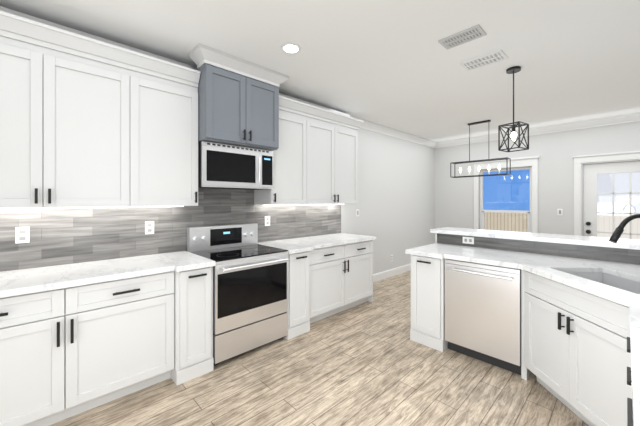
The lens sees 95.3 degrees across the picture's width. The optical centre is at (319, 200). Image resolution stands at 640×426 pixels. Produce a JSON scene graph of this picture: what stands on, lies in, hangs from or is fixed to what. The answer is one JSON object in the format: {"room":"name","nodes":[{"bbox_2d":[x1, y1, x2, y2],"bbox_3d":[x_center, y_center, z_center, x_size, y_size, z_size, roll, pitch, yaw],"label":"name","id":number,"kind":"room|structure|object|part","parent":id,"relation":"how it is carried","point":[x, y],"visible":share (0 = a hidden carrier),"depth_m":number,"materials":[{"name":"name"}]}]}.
{"room":"kitchen","nodes":[
{"label":"kitchen","id":0,"kind":"room"},
{"bbox_2d":[2,128,434,273],"bbox_3d":[-0.714,0.050,3.623,9.470,2.740,0.150,0,0,-44],"label":"wall","id":1,"kind":"structure","parent":0,"point":[395,205],"depth_m":5.51,"materials":[{"name":"grey paint"}]},
{"bbox_2d":[0,6,139,208],"bbox_3d":[-1.969,-0.616,2.074,1.110,1.328,0.352,0,0,-44],"label":"upper cabinet","id":2,"kind":"object","parent":1,"relation":"attached to","point":[87,120],"depth_m":2.03,"materials":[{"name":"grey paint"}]},
{"bbox_2d":[140,50,199,206],"bbox_3d":[-1.440,-0.616,2.579,0.593,1.328,0.352,0,0,-44],"label":"upper cabinet","id":3,"kind":"object","parent":1,"relation":"attached to","point":[168,98],"depth_m":2.49,"materials":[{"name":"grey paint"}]},
{"bbox_2d":[0,188,340,271],"bbox_3d":[-1.609,0.340,2.658,5.342,0.960,0.008,0,0,-44],"label":"tile backsplash","id":4,"kind":"structure","parent":1,"relation":"attached to","point":[60,236],"depth_m":2.61,"materials":[{"name":"grey tile"}]},
{"bbox_2d":[15,227,29,243],"bbox_3d":[-2.161,0.250,2.120,0.073,0.117,0.008,0,0,-44],"label":"outlet","id":5,"kind":"object","parent":4,"relation":"attached to","point":[22,234],"depth_m":2.12,"materials":[{"name":"white plastic"}]},
{"bbox_2d":[145,221,153,233],"bbox_3d":[-1.568,0.250,2.686,0.073,0.117,0.008,0,0,-44],"label":"outlet","id":6,"kind":"object","parent":4,"relation":"attached to","point":[149,225],"depth_m":2.68,"materials":[{"name":"white plastic"}]},
{"bbox_2d":[265,216,269,225],"bbox_3d":[-0.642,0.250,3.570,0.073,0.117,0.008,0,0,-44],"label":"outlet","id":7,"kind":"object","parent":4,"relation":"attached to","point":[267,218],"depth_m":3.57,"materials":[{"name":"white plastic"}]},
{"bbox_2d":[189,43,288,150],"bbox_3d":[-0.866,-0.930,2.975,0.946,0.777,0.572,0,0,-44],"label":"upper cabinet","id":8,"kind":"object","parent":1,"relation":"attached to","point":[235,109],"visible":0.98,"depth_m":2.75,"materials":[{"name":"grey paint"}]},
{"bbox_2d":[198,141,272,189],"bbox_3d":[-0.905,-0.330,3.015,0.760,0.410,0.455,0,0,-44],"label":"microwave","id":9,"kind":"object","parent":8,"relation":"attached to","point":[223,166],"visible":1,"depth_m":2.83,"materials":[{"name":"grey metal"}]},
{"bbox_2d":[254,93,311,204],"bbox_3d":[-0.449,-0.616,3.525,0.580,1.328,0.352,0,0,-44],"label":"upper cabinet","id":10,"kind":"object","parent":1,"relation":"attached to","point":[292,161],"depth_m":3.42,"materials":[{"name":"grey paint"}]},
{"bbox_2d":[192,66,437,147],"bbox_3d":[-0.630,-1.262,3.535,9.170,0.115,0.095,0,0,-44],"label":"crown molding","id":11,"kind":"structure","parent":1,"relation":"attached to","point":[367,125],"depth_m":5.46,"materials":[{"name":"white wood"}]},
{"bbox_2d":[312,103,359,204],"bbox_3d":[0.054,-0.616,4.005,1.051,1.328,0.352,0,0,-44],"label":"upper cabinet","id":12,"kind":"object","parent":1,"relation":"attached to","point":[334,133],"depth_m":3.89,"materials":[{"name":"white wood"}]},
{"bbox_2d":[373,263,410,281],"bbox_3d":[1.496,1.353,5.617,3.220,0.135,0.016,0,0,-44],"label":"baseboard","id":13,"kind":"structure","parent":1,"relation":"attached to","point":[390,273],"depth_m":5.44,"materials":[{"name":"white wood"}]},
{"bbox_2d":[49,270,588,425],"bbox_3d":[0.926,1.470,1.905,9.470,0.100,4.900,0,0,-44],"label":"floor","id":14,"kind":"structure","parent":0,"point":[367,363],"depth_m":2.21,"materials":[{"name":"brown wood"}]},
{"bbox_2d":[0,286,79,425],"bbox_3d":[-2.038,0.981,1.824,0.764,0.880,0.615,0,0,-44],"label":"base cabinet","id":15,"kind":"object","parent":14,"relation":"on","point":[66,353],"depth_m":1.75,"materials":[{"name":"white paint"}]},
{"bbox_2d":[0,233,375,297],"bbox_3d":[-1.364,0.520,2.414,5.360,0.040,0.698,0,0,-44],"label":"countertop","id":16,"kind":"structure","parent":15,"relation":"on","point":[26,281],"depth_m":2.18,"materials":[{"name":"white stone"}]},
{"bbox_2d":[80,273,163,412],"bbox_3d":[-1.596,0.981,2.246,0.703,0.880,0.615,0,0,-44],"label":"base cabinet","id":17,"kind":"object","parent":14,"relation":"on","point":[122,320],"depth_m":2.03,"materials":[{"name":"white paint"}]},
{"bbox_2d":[164,266,213,384],"bbox_3d":[-1.241,0.981,2.550,0.353,0.880,0.665,0,0,-44],"label":"base cabinet","id":18,"kind":"object","parent":14,"relation":"on","point":[188,295],"depth_m":2.30,"materials":[{"name":"white paint"}]},
{"bbox_2d":[187,223,288,365],"bbox_3d":[-0.800,0.843,2.905,0.764,1.155,0.726,0,0,-44],"label":"range","id":19,"kind":"object","parent":14,"relation":"on","point":[250,292],"visible":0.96,"depth_m":2.72,"materials":[{"name":"grey metal"}]},
{"bbox_2d":[284,249,315,339],"bbox_3d":[-0.420,0.981,3.334,0.369,0.880,0.665,0,0,-44],"label":"base cabinet","id":20,"kind":"object","parent":14,"relation":"on","point":[301,311],"depth_m":3.10,"materials":[{"name":"white paint"}]},
{"bbox_2d":[316,240,372,320],"bbox_3d":[0.095,0.981,3.860,1.224,0.880,0.615,0,0,-44],"label":"base cabinet","id":21,"kind":"object","parent":14,"relation":"on","point":[344,273],"depth_m":3.62,"materials":[{"name":"white paint"}]},
{"bbox_2d":[410,255,447,351],"bbox_3d":[1.265,0.981,3.074,0.655,0.880,0.336,0,0,-44],"label":"base cabinet","id":22,"kind":"object","parent":14,"relation":"on","point":[427,273],"depth_m":2.83,"materials":[{"name":"white paint"}]},
{"bbox_2d":[445,259,520,374],"bbox_3d":[1.574,0.984,2.717,0.650,0.873,0.600,0,0,-44],"label":"dishwasher","id":23,"kind":"object","parent":14,"relation":"on","point":[483,312],"visible":0.9,"depth_m":2.51,"materials":[{"name":"grey metal"}]},
{"bbox_2d":[521,269,621,425],"bbox_3d":[1.624,0.981,1.877,0.626,0.880,0.626,0,0,-44],"label":"base cabinet","id":24,"kind":"object","parent":14,"relation":"on","point":[575,352],"depth_m":1.84,"materials":[{"name":"white paint"}]},
{"bbox_2d":[405,243,639,425],"bbox_3d":[1.044,0.602,1.611,3.018,0.204,2.209,0,0,-44],"label":"countertop","id":25,"kind":"structure","parent":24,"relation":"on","point":[617,282],"depth_m":2.18,"materials":[{"name":"white stone"}]},
{"bbox_2d":[609,214,639,242],"bbox_3d":[2.043,0.291,1.859,0.259,0.414,0.282,0,0,-44],"label":"faucet","id":26,"kind":"object","parent":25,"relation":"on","point":[617,234],"visible":1,"depth_m":1.86,"materials":[{"name":"black metal"}]},
{"bbox_2d":[622,305,632,425],"bbox_3d":[1.596,0.981,1.065,0.642,0.880,0.652,0,0,-44],"label":"base cabinet","id":27,"kind":"object","parent":14,"relation":"on","point":[627,410],"depth_m":1.52,"materials":[{"name":"white paint"}]},
{"bbox_2d":[0,0,639,141],"bbox_3d":[0.926,-1.370,1.905,9.470,0.100,4.900,0,0,-44],"label":"ceiling","id":28,"kind":"structure","parent":0,"point":[394,64],"depth_m":2.53,"materials":[{"name":"white paint"}]},
{"bbox_2d":[281,43,300,53],"bbox_3d":[-0.252,-1.315,2.523,0.170,0.010,0.170,0,0,-44],"label":"recessed light","id":29,"kind":"object","parent":28,"relation":"in","point":[291,48],"visible":1,"depth_m":2.51,"materials":[{"name":"white plastic"}]},
{"bbox_2d":[438,24,486,49],"bbox_3d":[1.145,-1.314,2.356,0.180,0.012,0.310,0,0,-44],"label":"ceiling vent","id":30,"kind":"object","parent":28,"relation":"in","point":[464,36],"visible":1,"depth_m":2.34,"materials":[{"name":"grey metal"}]},
{"bbox_2d":[450,120,510,177],"bbox_3d":[2.670,-0.865,4.901,0.191,0.910,0.871,0,0,-44],"label":"linear chandelier","id":31,"kind":"object","parent":28,"relation":"hanging from","point":[484,160],"visible":1,"depth_m":4.89,"materials":[{"name":"black metal"}]},
{"bbox_2d":[460,49,507,70],"bbox_3d":[1.540,-1.314,2.747,0.220,0.012,0.350,0,0,-44],"label":"ceiling vent","id":32,"kind":"object","parent":28,"relation":"in","point":[486,59],"visible":1,"depth_m":2.73,"materials":[{"name":"white metal"}]},
{"bbox_2d":[498,66,528,151],"bbox_3d":[1.938,-0.913,2.922,0.194,0.815,0.194,0,0,-32],"label":"pendant light","id":33,"kind":"object","parent":28,"relation":"hanging from","point":[513,70],"visible":1,"depth_m":2.91,"materials":[{"name":"black metal"}]},
{"bbox_2d":[435,121,639,234],"bbox_3d":[4.297,0.050,5.122,0.150,2.740,4.600,0,0,-44],"label":"wall","id":34,"kind":"structure","parent":0,"point":[454,197],"depth_m":5.27,"materials":[{"name":"grey paint"}]},
{"bbox_2d":[472,156,539,232],"bbox_3d":[3.631,0.160,5.751,0.185,1.950,1.150,0,0,-44],"label":"window","id":35,"kind":"structure","parent":34,"relation":"in","point":[532,161],"depth_m":5.68,"materials":[{"name":"white wood"}]},
{"bbox_3d":[3.676,0.180,5.795,0.060,1.634,0.904,0,0,-44],"label":"window sash","id":36,"kind":"part","parent":35,"relation":"part of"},
{"bbox_2d":[438,112,639,147],"bbox_3d":[4.250,-1.262,4.994,0.095,0.115,4.480,0,0,-44],"label":"crown molding","id":37,"kind":"structure","parent":34,"relation":"attached to","point":[591,123],"depth_m":5.09,"materials":[{"name":"white wood"}]},
{"bbox_2d":[557,209,562,214],"bbox_3d":[4.201,0.200,5.107,0.009,0.117,0.073,0,0,-44],"label":"light switch","id":38,"kind":"object","parent":34,"relation":"attached to","point":[559,211],"visible":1,"depth_m":5.11,"materials":[{"name":"white plastic"}]},
{"bbox_2d":[572,151,639,235],"bbox_3d":[4.759,0.333,4.602,0.180,2.175,1.170,0,0,-44],"label":"door frame","id":39,"kind":"structure","parent":34,"relation":"attached to","point":[582,160],"depth_m":4.90,"materials":[{"name":"white wood"}]},
{"bbox_2d":[583,161,639,238],"bbox_3d":[4.748,0.400,4.591,0.119,2.016,0.906,0,0,-44],"label":"door","id":40,"kind":"structure","parent":34,"relation":"in","point":[591,172],"depth_m":4.78,"materials":[{"name":"white wood"}]},
{"bbox_3d":[2.497,0.901,2.369,0.115,1.039,3.098,0,0,-44],"label":"wall","id":41,"kind":"structure","parent":0,"visible":0},
{"bbox_2d":[430,227,639,249],"bbox_3d":[2.554,0.360,2.466,0.440,0.040,3.156,0,0,-44],"label":"countertop","id":42,"kind":"structure","parent":41,"relation":"on","point":[634,244],"depth_m":2.76,"materials":[{"name":"white stone"}]},
{"bbox_2d":[437,233,639,264],"bbox_3d":[2.453,0.440,2.327,0.007,0.118,3.098,0,0,-44],"label":"backsplash","id":43,"kind":"structure","parent":41,"relation":"attached to","point":[630,256],"depth_m":2.67,"materials":[{"name":"grey tile"}]},
{"bbox_2d":[463,237,473,243],"bbox_3d":[1.619,0.435,3.189,0.008,0.072,0.116,0,0,-44],"label":"outlet","id":44,"kind":"object","parent":43,"relation":"attached to","point":[468,240],"visible":1,"depth_m":3.19,"materials":[{"name":"white plastic"}]},
{"label":"outside","id":45,"kind":"structure","parent":0,"visible":0},
{"bbox_2d":[483,169,639,239],"bbox_3d":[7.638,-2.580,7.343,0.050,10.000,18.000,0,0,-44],"label":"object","id":46,"kind":"structure","parent":45,"point":[518,220],"depth_m":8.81,"materials":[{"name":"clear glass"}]}
]}

